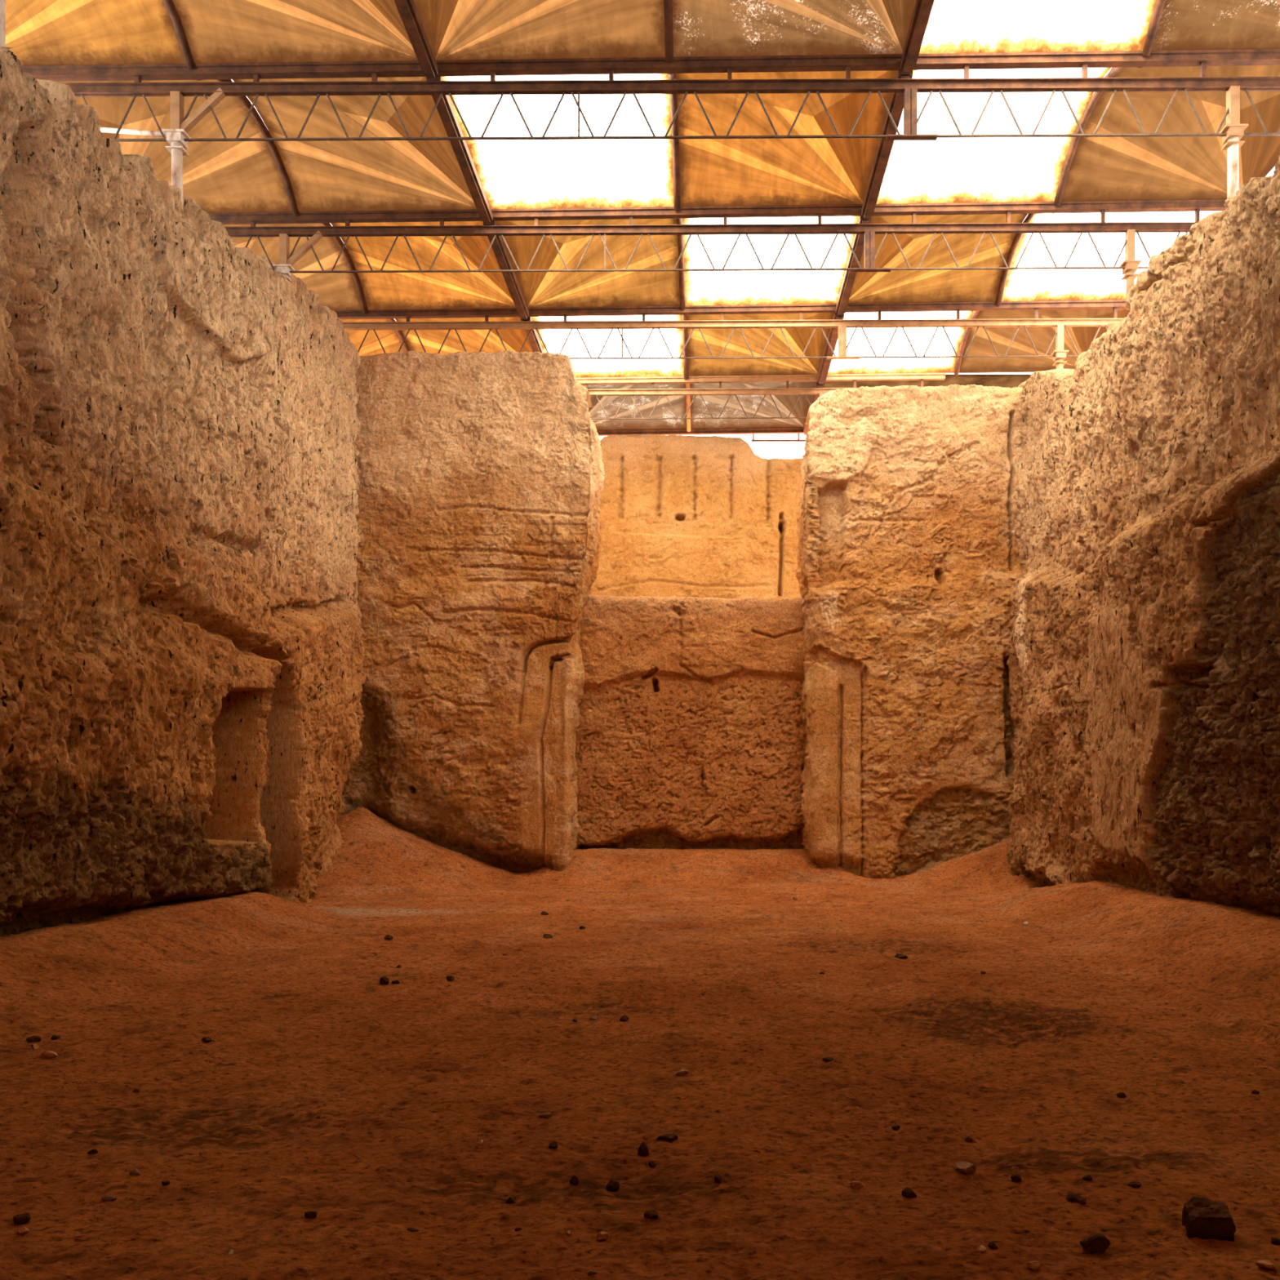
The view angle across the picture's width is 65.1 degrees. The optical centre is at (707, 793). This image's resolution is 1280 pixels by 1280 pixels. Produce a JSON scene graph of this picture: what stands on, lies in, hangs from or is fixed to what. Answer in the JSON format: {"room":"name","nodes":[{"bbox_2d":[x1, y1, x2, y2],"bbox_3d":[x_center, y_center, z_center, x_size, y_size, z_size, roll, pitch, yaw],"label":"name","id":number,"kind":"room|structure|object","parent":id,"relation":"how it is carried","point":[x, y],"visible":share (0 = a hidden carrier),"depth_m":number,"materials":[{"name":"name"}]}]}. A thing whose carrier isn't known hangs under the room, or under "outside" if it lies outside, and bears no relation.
{"room":"ruins","nodes":[
{"label":"ruins","id":0,"kind":"room"},
{"bbox_2d":[0,46,367,936],"bbox_3d":[-6.773,-3.108,8.459,2.410,10.015,19.918,0,0,0],"label":"wall","id":1,"kind":"structure","parent":0,"point":[182,676],"depth_m":10.82,"materials":[{"name":"stone"}]},
{"bbox_2d":[0,0,5,47],"bbox_3d":[-6.370,-7.344,8.960,0.260,2.088,0.200,0,0,0],"label":"steel column","id":2,"kind":"structure","parent":1,"relation":"attached to","point":[2,2],"depth_m":8.95,"materials":[{"name":"metal"}]},
{"bbox_2d":[99,88,226,209],"bbox_3d":[-6.746,-7.673,12.146,1.925,1.546,0.331,0,0,17],"label":"steel column","id":3,"kind":"structure","parent":1,"relation":"on","point":[178,130],"depth_m":11.96,"materials":[{"name":"metal"}]},
{"bbox_2d":[59,76,1279,142],"bbox_3d":[-0.500,-8.190,12.000,17.600,0.752,0.116,0,0,0],"label":"roof truss","id":4,"kind":"object","parent":3,"relation":"on","point":[910,87],"visible":0.9,"depth_m":11.98,"materials":[{"name":"metal"}]},
{"bbox_2d":[22,48,1279,82],"bbox_3d":[-0.500,-8.689,11.988,17.601,0.410,0.135,0,0,0],"label":"beam","id":5,"kind":"structure","parent":4,"relation":"on","point":[1202,58],"depth_m":11.95,"materials":[{"name":"metal"}]},
{"bbox_2d":[162,0,195,68],"bbox_3d":[-6.160,-8.954,10.480,0.100,0.666,2.964,0,0,0],"label":"rafter","id":6,"kind":"object","parent":5,"relation":"on","point":[169,4],"visible":1,"depth_m":11.65,"materials":[{"name":"metal"}]},
{"bbox_2d":[5,0,186,66],"bbox_3d":[-7.580,-8.969,10.473,2.772,0.617,2.955,0,0,0],"label":"sheet","id":7,"kind":"object","parent":6,"relation":"on","point":[38,32],"visible":1,"depth_m":11.68,"materials":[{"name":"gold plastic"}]},
{"bbox_2d":[172,0,417,63],"bbox_3d":[-4.735,-8.989,10.473,2.782,0.580,2.955,0,0,0],"label":"sheet","id":8,"kind":"object","parent":6,"relation":"on","point":[216,31],"visible":0.8,"depth_m":11.67,"materials":[{"name":"fabric"}]},
{"bbox_2d":[394,0,437,77],"bbox_3d":[-3.310,-8.610,10.480,0.170,0.135,2.920,0,0,0],"label":"beam","id":9,"kind":"structure","parent":5,"relation":"attached to","point":[407,11],"depth_m":11.33,"materials":[{"name":"metal"}]},
{"bbox_2d":[663,0,673,62],"bbox_3d":[-0.460,-9.031,10.480,0.100,0.666,2.964,0,0,0],"label":"rafter","id":10,"kind":"object","parent":5,"relation":"on","point":[668,6],"visible":1,"depth_m":11.68,"materials":[{"name":"metal"}]},
{"bbox_2d":[413,0,665,60],"bbox_3d":[-1.885,-9.046,10.473,2.782,0.618,2.955,0,0,0],"label":"sheet","id":11,"kind":"object","parent":10,"relation":"on","point":[455,29],"visible":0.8,"depth_m":11.68,"materials":[{"name":"fabric"}]},
{"bbox_2d":[671,0,916,57],"bbox_3d":[0.963,-9.066,10.473,2.777,0.580,2.955,0,0,0],"label":"sheet","id":12,"kind":"object","parent":10,"relation":"on","point":[700,28],"visible":0.8,"depth_m":11.70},
{"bbox_2d":[900,0,934,71],"bbox_3d":[2.385,-8.686,10.480,0.170,0.135,2.920,0,0,0],"label":"beam","id":13,"kind":"structure","parent":5,"relation":"attached to","point":[922,8],"depth_m":11.38,"materials":[{"name":"metal"}]},
{"bbox_2d":[1142,0,1165,55],"bbox_3d":[5.225,-9.108,10.480,0.100,0.666,2.964,0,0,0],"label":"rafter","id":14,"kind":"object","parent":5,"relation":"on","point":[1159,5],"visible":1,"depth_m":11.70,"materials":[{"name":"metal"}]},
{"bbox_2d":[919,0,1156,53],"bbox_3d":[3.805,-9.123,10.473,2.772,0.617,2.955,0,0,0],"label":"sheet","id":15,"kind":"object","parent":14,"relation":"on","point":[953,26],"visible":0.8,"depth_m":11.72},
{"bbox_2d":[1151,0,1279,50],"bbox_3d":[6.647,-9.143,10.473,2.777,0.580,2.955,0,0,0],"label":"sheet","id":16,"kind":"object","parent":14,"relation":"on","point":[1184,24],"visible":1,"depth_m":11.76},
{"bbox_2d":[1217,85,1248,198],"bbox_3d":[6.300,-7.726,12.000,0.260,1.451,0.200,0,0,0],"label":"steel column","id":17,"kind":"structure","parent":4,"relation":"attached to","point":[1234,130],"depth_m":11.95,"materials":[{"name":"metal"}]},
{"bbox_2d":[267,231,323,282],"bbox_3d":[-6.746,-7.998,15.187,1.925,0.896,0.331,0,0,17],"label":"steel column","id":18,"kind":"structure","parent":1,"relation":"on","point":[285,266],"depth_m":15.01,"materials":[{"name":"metal"}]},
{"bbox_2d":[224,222,1198,273],"bbox_3d":[-0.500,-8.190,15.040,17.600,0.752,0.116,0,0,0],"label":"roof truss","id":19,"kind":"object","parent":18,"relation":"on","point":[869,230],"visible":0.88,"depth_m":15.02,"materials":[{"name":"metal"}]},
{"bbox_2d":[207,199,1226,226],"bbox_3d":[-0.500,-8.689,15.027,17.601,0.410,0.135,0,0,0],"label":"beam","id":20,"kind":"structure","parent":19,"relation":"on","point":[913,210],"depth_m":14.98,"materials":[{"name":"metal"}]},
{"bbox_2d":[196,79,299,216],"bbox_3d":[-6.160,-8.954,13.520,0.100,0.666,2.964,0,0,0],"label":"rafter","id":21,"kind":"object","parent":20,"relation":"on","point":[244,100],"visible":0.62,"depth_m":14.19,"materials":[{"name":"metal"}]},
{"bbox_2d":[56,79,292,213],"bbox_3d":[-7.580,-8.969,13.520,2.772,0.617,2.940,0,0,0],"label":"sheet","id":22,"kind":"object","parent":21,"relation":"on","point":[219,176],"visible":0.48,"depth_m":14.17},
{"bbox_2d":[231,76,476,212],"bbox_3d":[-4.735,-8.989,13.520,2.782,0.580,2.940,0,0,0],"label":"roof panel","id":23,"kind":"object","parent":21,"relation":"on","point":[324,175],"visible":0.68,"depth_m":14.16,"materials":[{"name":"fabric"}]},
{"bbox_2d":[426,76,493,222],"bbox_3d":[-3.310,-8.610,13.520,0.170,0.135,2.920,0,0,0],"label":"beam","id":24,"kind":"structure","parent":20,"relation":"attached to","point":[445,108],"depth_m":13.45,"materials":[{"name":"metal"}]},
{"bbox_2d":[667,73,680,210],"bbox_3d":[-0.460,-9.031,13.520,0.100,0.666,2.964,0,0,0],"label":"rafter","id":25,"kind":"object","parent":20,"relation":"on","point":[673,99],"visible":0.66,"depth_m":14.25,"materials":[{"name":"metal"}]},
{"bbox_2d":[441,73,674,208],"bbox_3d":[-1.885,-9.046,13.520,2.782,0.618,2.940,0,0,0],"label":"skylight","id":26,"kind":"object","parent":25,"relation":"on","point":[513,174],"visible":0.64,"depth_m":14.09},
{"bbox_2d":[675,70,897,206],"bbox_3d":[0.963,-9.066,13.520,2.777,0.580,2.940,0,0,0],"label":"roof panel","id":27,"kind":"object","parent":25,"relation":"on","point":[714,172],"visible":0.68,"depth_m":14.10,"materials":[{"name":"fabric"}]},
{"bbox_2d":[861,70,912,217],"bbox_3d":[2.385,-8.686,13.520,0.170,0.135,2.920,0,0,0],"label":"beam","id":28,"kind":"structure","parent":20,"relation":"attached to","point":[895,107],"depth_m":13.50,"materials":[{"name":"metal"}]},
{"bbox_2d":[1053,66,1142,205],"bbox_3d":[5.225,-9.108,13.520,0.100,0.666,2.964,0,0,0],"label":"rafter","id":29,"kind":"object","parent":20,"relation":"on","point":[1095,97],"visible":0.7,"depth_m":14.21,"materials":[{"name":"metal"}]},
{"bbox_2d":[875,67,1111,204],"bbox_3d":[3.805,-9.123,13.520,2.772,0.617,2.940,0,0,0],"label":"sheet","id":30,"kind":"object","parent":29,"relation":"on","point":[971,169],"visible":0.64,"depth_m":14.17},
{"bbox_2d":[1061,65,1279,201],"bbox_3d":[6.647,-9.143,13.520,2.777,0.580,2.940,0,0,0],"label":"sheet","id":31,"kind":"object","parent":29,"relation":"on","point":[1135,168],"visible":0.56,"depth_m":14.18,"materials":[{"name":"fabric"}]},
{"bbox_2d":[1119,229,1142,310],"bbox_3d":[6.350,-7.876,15.040,0.260,1.151,0.200,0,0,0],"label":"steel column","id":32,"kind":"structure","parent":19,"relation":"attached to","point":[1131,264],"depth_m":14.98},
{"bbox_2d":[341,350,604,873],"bbox_3d":[-4.382,-3.005,18.426,4.736,9.810,1.888,0,0,0],"label":"wall","id":33,"kind":"structure","parent":0,"point":[481,474],"depth_m":17.69,"materials":[{"name":"stone"}]},
{"bbox_2d":[342,318,1123,359],"bbox_3d":[-0.500,-8.190,18.080,17.600,0.752,0.116,0,0,0],"label":"roof truss","id":34,"kind":"object","parent":33,"relation":"on","point":[842,325],"visible":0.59,"depth_m":18.07,"materials":[{"name":"metal"}]},
{"bbox_2d":[333,299,1125,321],"bbox_3d":[-0.500,-8.689,18.067,17.601,0.410,0.135,0,0,0],"label":"beam","id":35,"kind":"structure","parent":34,"relation":"on","point":[1113,304],"depth_m":18.03,"materials":[{"name":"metal"}]},
{"bbox_2d":[321,222,368,313],"bbox_3d":[-6.160,-8.954,16.560,0.100,0.666,2.964,0,0,0],"label":"rafter","id":36,"kind":"object","parent":35,"relation":"on","point":[338,239],"visible":0.59,"depth_m":17.38,"materials":[{"name":"metal"}]},
{"bbox_2d":[224,222,362,310],"bbox_3d":[-7.580,-8.969,16.560,2.772,0.617,2.940,0,0,0],"label":"sheet","id":37,"kind":"object","parent":36,"relation":"on","point":[335,291],"visible":0.25,"depth_m":17.25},
{"bbox_2d":[330,221,515,310],"bbox_3d":[-4.735,-8.989,16.560,2.782,0.580,2.940,0,0,0],"label":"sheet","id":38,"kind":"object","parent":36,"relation":"on","point":[464,290],"visible":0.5,"depth_m":17.32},
{"bbox_2d":[388,318,409,351],"bbox_3d":[-6.160,-8.954,19.600,0.100,0.666,2.964,0,0,0],"label":"rafter","id":39,"kind":"object","parent":35,"relation":"on","point":[399,332],"visible":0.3,"depth_m":20.08,"materials":[{"name":"metal"}]},
{"bbox_2d":[342,319,404,355],"bbox_3d":[-7.580,-8.969,19.600,2.772,0.617,2.940,0,0,0],"label":"sheet","id":40,"kind":"object","parent":39,"relation":"on","point":[390,340],"visible":0.18,"depth_m":20.17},
{"bbox_2d":[394,316,533,355],"bbox_3d":[-4.735,-8.989,19.600,2.782,0.580,2.940,0,0,0],"label":"sheet","id":41,"kind":"object","parent":39,"relation":"on","point":[432,340],"visible":0.29,"depth_m":20.01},
{"bbox_2d":[483,221,528,319],"bbox_3d":[-3.310,-8.610,16.560,0.170,0.135,2.920,0,0,0],"label":"beam","id":42,"kind":"structure","parent":35,"relation":"attached to","point":[498,246],"depth_m":16.55,"materials":[{"name":"metal"}]},
{"bbox_2d":[676,218,684,309],"bbox_3d":[-0.460,-9.031,16.560,0.100,0.666,2.964,0,0,0],"label":"rafter","id":43,"kind":"object","parent":35,"relation":"on","point":[679,221],"visible":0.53,"depth_m":17.44,"materials":[{"name":"metal"}]},
{"bbox_2d":[495,218,679,307],"bbox_3d":[-1.885,-9.046,16.560,2.782,0.618,2.940,0,0,0],"label":"sheet","id":44,"kind":"object","parent":43,"relation":"on","point":[627,288],"visible":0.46,"depth_m":17.23,"materials":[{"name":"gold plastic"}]},
{"bbox_2d":[682,216,859,306],"bbox_3d":[0.963,-9.066,16.560,2.777,0.580,2.940,0,0,0],"label":"sheet","id":45,"kind":"object","parent":43,"relation":"on","point":[790,286],"visible":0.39,"depth_m":17.26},
{"bbox_2d":[835,215,871,315],"bbox_3d":[2.385,-8.686,16.560,0.170,0.135,2.920,0,0,0],"label":"beam","id":46,"kind":"structure","parent":35,"relation":"attached to","point":[858,244],"depth_m":16.59,"materials":[{"name":"metal"}]},
{"bbox_2d":[953,311,979,375],"bbox_3d":[5.225,-9.108,19.600,0.100,0.666,2.964,0,0,0],"label":"rafter","id":47,"kind":"object","parent":35,"relation":"on","point":[975,313],"visible":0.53,"depth_m":20.48,"materials":[{"name":"metal"}]},
{"bbox_2d":[827,311,973,374],"bbox_3d":[3.805,-9.123,19.600,2.772,0.617,2.940,0,0,0],"label":"sheet","id":48,"kind":"object","parent":47,"relation":"on","point":[879,338],"visible":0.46,"depth_m":20.45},
{"bbox_2d":[959,308,1129,373],"bbox_3d":[6.647,-9.143,19.600,2.777,0.580,2.940,0,0,0],"label":"sheet","id":49,"kind":"object","parent":47,"relation":"on","point":[1042,337],"visible":0.46,"depth_m":20.36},
{"bbox_2d":[995,213,1054,305],"bbox_3d":[5.225,-9.108,16.560,0.100,0.666,2.964,0,0,0],"label":"rafter","id":50,"kind":"object","parent":35,"relation":"on","point":[1017,238],"visible":0.59,"depth_m":17.32,"materials":[{"name":"metal"}]},
{"bbox_2d":[848,213,1027,303],"bbox_3d":[3.805,-9.123,16.560,2.772,0.617,2.940,0,0,0],"label":"sheet","id":51,"kind":"object","parent":50,"relation":"on","point":[953,285],"visible":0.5,"depth_m":17.31,"materials":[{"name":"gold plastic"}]},
{"bbox_2d":[1001,211,1217,301],"bbox_3d":[6.647,-9.143,16.560,2.777,0.580,2.940,0,0,0],"label":"sheet","id":52,"kind":"object","parent":50,"relation":"on","point":[1021,285],"visible":0.39,"depth_m":17.22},
{"bbox_2d":[0,806,1279,1279],"bbox_3d":[-0.356,0.972,9.002,14.688,1.470,21.203,0,0,0],"label":"floor","id":53,"kind":"structure","parent":0,"point":[338,1093],"depth_m":5.61,"materials":[{"name":"soil"}]},
{"bbox_2d":[13,1213,31,1224],"bbox_3d":[-2.572,1.592,3.750,0.052,0.034,0.050,0,0,29],"label":"rock","id":54,"kind":"object","parent":53,"relation":"on","point":[24,1218],"visible":1,"depth_m":3.73,"materials":[{"name":"brown stone"}]},
{"bbox_2d":[17,1226,29,1234],"bbox_3d":[-2.487,1.586,3.634,0.040,0.019,0.031,0,0,-2],"label":"clod","id":55,"kind":"object","parent":53,"relation":"on","point":[22,1230],"visible":1,"depth_m":3.63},
{"bbox_2d":[26,1035,41,1042],"bbox_3d":[-4.356,1.587,6.458,0.080,0.046,0.074,0,0,-39],"label":"rubble stone","id":56,"kind":"object","parent":53,"relation":"on","point":[33,1038],"visible":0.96,"depth_m":6.43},
{"bbox_2d":[40,1050,57,1057],"bbox_3d":[-3.972,1.572,6.031,0.102,0.040,0.049,0,0,2],"label":"rubble stone","id":57,"kind":"object","parent":53,"relation":"on","point":[47,1054],"visible":1,"depth_m":6.01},
{"bbox_2d":[101,1195,116,1201],"bbox_3d":[-2.356,1.592,3.931,0.056,0.022,0.023,0,0,-6],"label":"stone","id":58,"kind":"object","parent":53,"relation":"on","point":[109,1197],"visible":1,"depth_m":3.92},
{"bbox_2d":[128,1169,140,1175],"bbox_3d":[-2.405,1.592,4.203,0.051,0.027,0.033,0,0,15],"label":"stone","id":59,"kind":"object","parent":53,"relation":"on","point":[135,1172],"visible":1,"depth_m":4.19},
{"bbox_2d":[201,1036,212,1042],"bbox_3d":[-3.226,1.583,6.439,0.063,0.031,0.047,0,0,29],"label":"stone","id":60,"kind":"object","parent":53,"relation":"on","point":[206,1039],"visible":1,"depth_m":6.43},
{"bbox_2d":[304,1210,317,1218],"bbox_3d":[-1.489,1.579,3.751,0.050,0.024,0.034,0,0,11],"label":"rock","id":61,"kind":"object","parent":53,"relation":"on","point":[308,1215],"visible":1,"depth_m":3.74,"materials":[{"name":"brown stone"}]},
{"bbox_2d":[379,976,389,984],"bbox_3d":[-2.710,1.565,8.382,0.084,0.066,0.068,0,0,9],"label":"stone","id":62,"kind":"object","parent":53,"relation":"on","point":[384,980],"visible":1,"depth_m":8.36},
{"bbox_2d":[537,1111,551,1117],"bbox_3d":[-0.811,1.598,4.975,0.068,0.024,0.031,0,0,-16],"label":"flake","id":63,"kind":"object","parent":53,"relation":"on","point":[547,1114],"visible":1,"depth_m":4.96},
{"bbox_2d":[548,1141,557,1148],"bbox_3d":[-0.697,1.585,4.505,0.042,0.029,0.035,0,0,-3],"label":"stone","id":64,"kind":"object","parent":53,"relation":"on","point":[553,1144],"visible":1,"depth_m":4.50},
{"bbox_2d":[569,1174,578,1185],"bbox_3d":[-0.554,1.598,4.137,0.036,0.039,0.033,0,0,-15],"label":"stone","id":65,"kind":"object","parent":53,"relation":"on","point":[574,1180],"visible":1,"depth_m":4.13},
{"bbox_2d":[595,1231,608,1240],"bbox_3d":[-0.381,1.592,3.599,0.038,0.027,0.038,0,0,-41],"label":"rock","id":66,"kind":"object","parent":53,"relation":"on","point":[602,1235],"visible":1,"depth_m":3.59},
{"bbox_2d":[605,1178,619,1191],"bbox_3d":[-0.392,1.617,4.132,0.058,0.044,0.055,0,0,-4],"label":"rock","id":67,"kind":"object","parent":53,"relation":"on","point":[613,1185],"visible":0.98,"depth_m":4.11,"materials":[{"name":"brown stone"}]},
{"bbox_2d":[637,1142,648,1156],"bbox_3d":[-0.289,1.590,4.467,0.042,0.066,0.051,0,0,-32],"label":"rock","id":68,"kind":"object","parent":53,"relation":"on","point":[642,1149],"visible":1,"depth_m":4.45,"materials":[{"name":"brown stone"}]},
{"bbox_2d":[644,1208,658,1218],"bbox_3d":[-0.210,1.584,3.766,0.046,0.026,0.050,0,0,40],"label":"rock","id":69,"kind":"object","parent":53,"relation":"on","point":[650,1214],"visible":1,"depth_m":3.75,"materials":[{"name":"brown stone"}]},
{"bbox_2d":[656,1133,678,1140],"bbox_3d":[-0.188,1.593,4.643,0.096,0.025,0.050,0,0,15],"label":"flake","id":70,"kind":"object","parent":53,"relation":"on","point":[666,1136],"visible":1,"depth_m":4.63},
{"bbox_2d":[675,1069,688,1075],"bbox_3d":[-0.149,1.572,5.644,0.078,0.030,0.038,0,0,-13],"label":"flake","id":71,"kind":"object","parent":53,"relation":"on","point":[682,1072],"visible":1,"depth_m":5.63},
{"bbox_2d":[714,1174,721,1182],"bbox_3d":[0.042,1.604,4.160,0.030,0.028,0.029,0,0,-11],"label":"stone","id":72,"kind":"object","parent":53,"relation":"on","point":[717,1179],"visible":1,"depth_m":4.15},
{"bbox_2d":[849,1181,862,1189],"bbox_3d":[0.611,1.609,4.117,0.050,0.027,0.037,0,0,-19],"label":"clod","id":73,"kind":"object","parent":53,"relation":"on","point":[855,1184],"visible":1,"depth_m":4.10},
{"bbox_2d":[894,953,907,959],"bbox_3d":[1.880,1.585,9.741,0.124,0.047,0.090,0,0,0],"label":"stone","id":74,"kind":"object","parent":53,"relation":"on","point":[898,955],"visible":1,"depth_m":9.71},
{"bbox_2d":[902,1186,916,1197],"bbox_3d":[0.800,1.588,3.985,0.050,0.035,0.047,0,0,-25],"label":"rock","id":75,"kind":"object","parent":53,"relation":"on","point":[907,1192],"visible":1,"depth_m":3.97,"materials":[{"name":"brown stone"}]},
{"bbox_2d":[954,1160,976,1174],"bbox_3d":[1.097,1.599,4.276,0.083,0.040,0.061,0,0,-27],"label":"rock","id":76,"kind":"object","parent":53,"relation":"on","point":[965,1167],"visible":1,"depth_m":4.26,"materials":[{"name":"grey stone"}]},
{"bbox_2d":[987,1241,997,1248],"bbox_3d":[1.002,1.589,3.516,0.031,0.022,0.027,0,0,-24],"label":"stone","id":77,"kind":"object","parent":53,"relation":"on","point":[991,1245],"visible":1,"depth_m":3.51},
{"bbox_2d":[1010,1173,1021,1181],"bbox_3d":[1.298,1.617,4.217,0.044,0.027,0.028,0,0,5],"label":"stone","id":78,"kind":"object","parent":53,"relation":"on","point":[1015,1177],"visible":1,"depth_m":4.21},
{"bbox_2d":[1026,1261,1039,1270],"bbox_3d":[1.091,1.579,3.348,0.046,0.025,0.033,0,0,-3],"label":"rock","id":79,"kind":"object","parent":53,"relation":"on","point":[1034,1265],"visible":1,"depth_m":3.34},
{"bbox_2d":[1066,1192,1086,1204],"bbox_3d":[1.456,1.601,3.952,0.080,0.034,0.056,0,0,-5],"label":"rock","id":80,"kind":"object","parent":53,"relation":"on","point":[1072,1197],"visible":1,"depth_m":3.94,"materials":[{"name":"brown stone"}]},
{"bbox_2d":[1079,1232,1111,1253],"bbox_3d":[1.358,1.579,3.533,0.105,0.059,0.080,0,0,-18],"label":"rock","id":81,"kind":"object","parent":53,"relation":"on","point":[1093,1243],"visible":1,"depth_m":3.50,"materials":[{"name":"brown stone"}]},
{"bbox_2d":[1128,1181,1141,1187],"bbox_3d":[1.753,1.605,4.107,0.052,0.021,0.038,0,0,15],"label":"stone","id":82,"kind":"object","parent":53,"relation":"on","point":[1134,1184],"visible":1,"depth_m":4.10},
{"bbox_2d":[1182,1196,1235,1241],"bbox_3d":[1.830,1.576,3.674,0.164,0.149,0.119,0,0,6],"label":"boulder","id":83,"kind":"object","parent":53,"relation":"on","point":[1203,1218],"visible":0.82,"depth_m":3.63,"materials":[{"name":"brown stone"}]},
{"bbox_2d":[1255,1259,1275,1269],"bbox_3d":[1.896,1.602,3.399,0.062,0.025,0.038,0,0,-3],"label":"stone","id":84,"kind":"object","parent":53,"relation":"on","point":[1264,1264],"visible":1,"depth_m":3.39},
{"bbox_2d":[1271,1237,1279,1244],"bbox_3d":[2.052,1.618,3.617,0.032,0.022,0.026,0,0,1],"label":"stone","id":85,"kind":"object","parent":53,"relation":"on","point":[1273,1240],"visible":1,"depth_m":3.61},
{"bbox_2d":[574,594,805,849],"bbox_3d":[-0.258,-0.926,19.012,5.901,5.652,1.111,0,0,0],"label":"wall","id":86,"kind":"structure","parent":0,"point":[690,733],"depth_m":18.65,"materials":[{"name":"stone"}]},
{"bbox_2d":[589,433,802,598],"bbox_3d":[-0.260,-4.313,23.133,12.480,7.826,1.230,0,0,0],"label":"wall","id":87,"kind":"structure","parent":0,"point":[703,517],"depth_m":22.66,"materials":[{"name":"stone"}]},
{"bbox_2d":[587,387,857,419],"bbox_3d":[-0.100,-8.218,21.120,10.200,0.664,0.116,0,0,0],"label":"roof truss","id":88,"kind":"object","parent":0,"point":[793,391],"visible":0.47,"depth_m":21.11,"materials":[{"name":"metal"}]},
{"bbox_2d":[576,373,945,388],"bbox_3d":[-0.100,-8.677,21.108,10.201,0.344,0.135,0,0,0],"label":"beam","id":89,"kind":"structure","parent":88,"relation":"on","point":[893,376],"depth_m":21.06,"materials":[{"name":"metal"}]},
{"bbox_2d":[520,316,543,352],"bbox_3d":[-3.310,-8.610,19.600,0.170,0.135,2.920,0,0,0],"label":"beam","id":90,"kind":"structure","parent":89,"relation":"attached to","point":[533,338],"depth_m":18.91,"materials":[{"name":"metal"}]},
{"bbox_2d":[681,315,688,379],"bbox_3d":[-0.460,-9.031,19.600,0.100,0.666,2.964,0,0,0],"label":"rafter","id":91,"kind":"object","parent":89,"relation":"on","point":[684,317],"visible":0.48,"depth_m":20.53,"materials":[{"name":"metal"}]},
{"bbox_2d":[530,315,684,377],"bbox_3d":[-1.885,-9.046,19.600,2.782,0.618,2.940,0,0,0],"label":"sheet","id":92,"kind":"object","parent":91,"relation":"on","point":[553,340],"visible":0.46,"depth_m":20.34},
{"bbox_2d":[686,312,834,376],"bbox_3d":[0.963,-9.066,19.600,2.777,0.580,2.940,0,0,0],"label":"sheet","id":93,"kind":"object","parent":91,"relation":"on","point":[717,339],"visible":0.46,"depth_m":20.39,"materials":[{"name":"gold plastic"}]},
{"bbox_2d":[817,312,844,383],"bbox_3d":[2.385,-8.686,19.600,0.170,0.135,2.920,0,0,0],"label":"beam","id":94,"kind":"structure","parent":89,"relation":"attached to","point":[833,336],"depth_m":19.58,"materials":[{"name":"metal"}]},
{"bbox_2d":[795,384,1023,879],"bbox_3d":[3.811,-2.720,18.459,4.296,9.240,1.926,0,0,0],"label":"wall","id":95,"kind":"structure","parent":0,"point":[908,530],"depth_m":17.73,"materials":[{"name":"stone"}]},
{"bbox_2d":[823,373,1031,387],"bbox_3d":[5.270,-8.860,22.650,5.700,0.050,2.900,0,0,0],"label":"ceiling","id":96,"kind":"structure","parent":0,"point":[1003,380],"depth_m":21.50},
{"bbox_2d":[596,427,804,435],"bbox_3d":[-0.100,-8.726,24.148,10.201,0.247,0.135,0,0,0],"label":"beam","id":97,"kind":"structure","parent":96,"relation":"attached to","point":[745,430],"depth_m":24.10,"materials":[{"name":"metal"}]},
{"bbox_2d":[685,383,690,431],"bbox_3d":[-0.460,-9.031,22.640,0.100,0.666,2.964,0,0,0],"label":"rafter","id":98,"kind":"object","parent":97,"relation":"on","point":[687,385],"visible":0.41,"depth_m":23.65,"materials":[{"name":"metal"}]},
{"bbox_2d":[582,383,686,430],"bbox_3d":[-1.885,-9.046,22.640,2.782,0.618,2.940,0,0,0],"label":"sheet","id":99,"kind":"object","parent":98,"relation":"on","point":[611,404],"visible":0.36,"depth_m":23.58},
{"bbox_2d":[689,382,816,428],"bbox_3d":[0.963,-9.066,22.640,2.777,0.580,2.940,0,0,0],"label":"sheet","id":100,"kind":"object","parent":98,"relation":"on","point":[715,404],"visible":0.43,"depth_m":23.50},
{"bbox_2d":[751,433,805,441],"bbox_3d":[1.825,-8.670,24.260,1.550,0.260,0.040,0,0,0],"label":"rail","id":101,"kind":"object","parent":97,"relation":"hanging from","point":[753,439],"visible":0.88,"depth_m":24.25,"materials":[{"name":"metal"}]},
{"bbox_2d":[803,382,824,435],"bbox_3d":[2.385,-8.686,22.640,0.170,0.135,2.920,0,0,0],"label":"beam","id":102,"kind":"structure","parent":97,"relation":"attached to","point":[815,397],"depth_m":21.91,"materials":[{"name":"metal"}]},
{"bbox_2d":[1006,154,1279,919],"bbox_3d":[6.145,-2.741,8.353,2.330,9.282,19.706,0,0,0],"label":"wall","id":103,"kind":"structure","parent":0,"point":[1143,701],"depth_m":11.74,"materials":[{"name":"stone"}]},
{"bbox_2d":[1050,324,1068,368],"bbox_3d":[6.360,-7.826,18.080,0.260,1.251,0.200,0,0,0],"label":"steel column","id":104,"kind":"structure","parent":103,"relation":"on","point":[1060,354],"depth_m":18.03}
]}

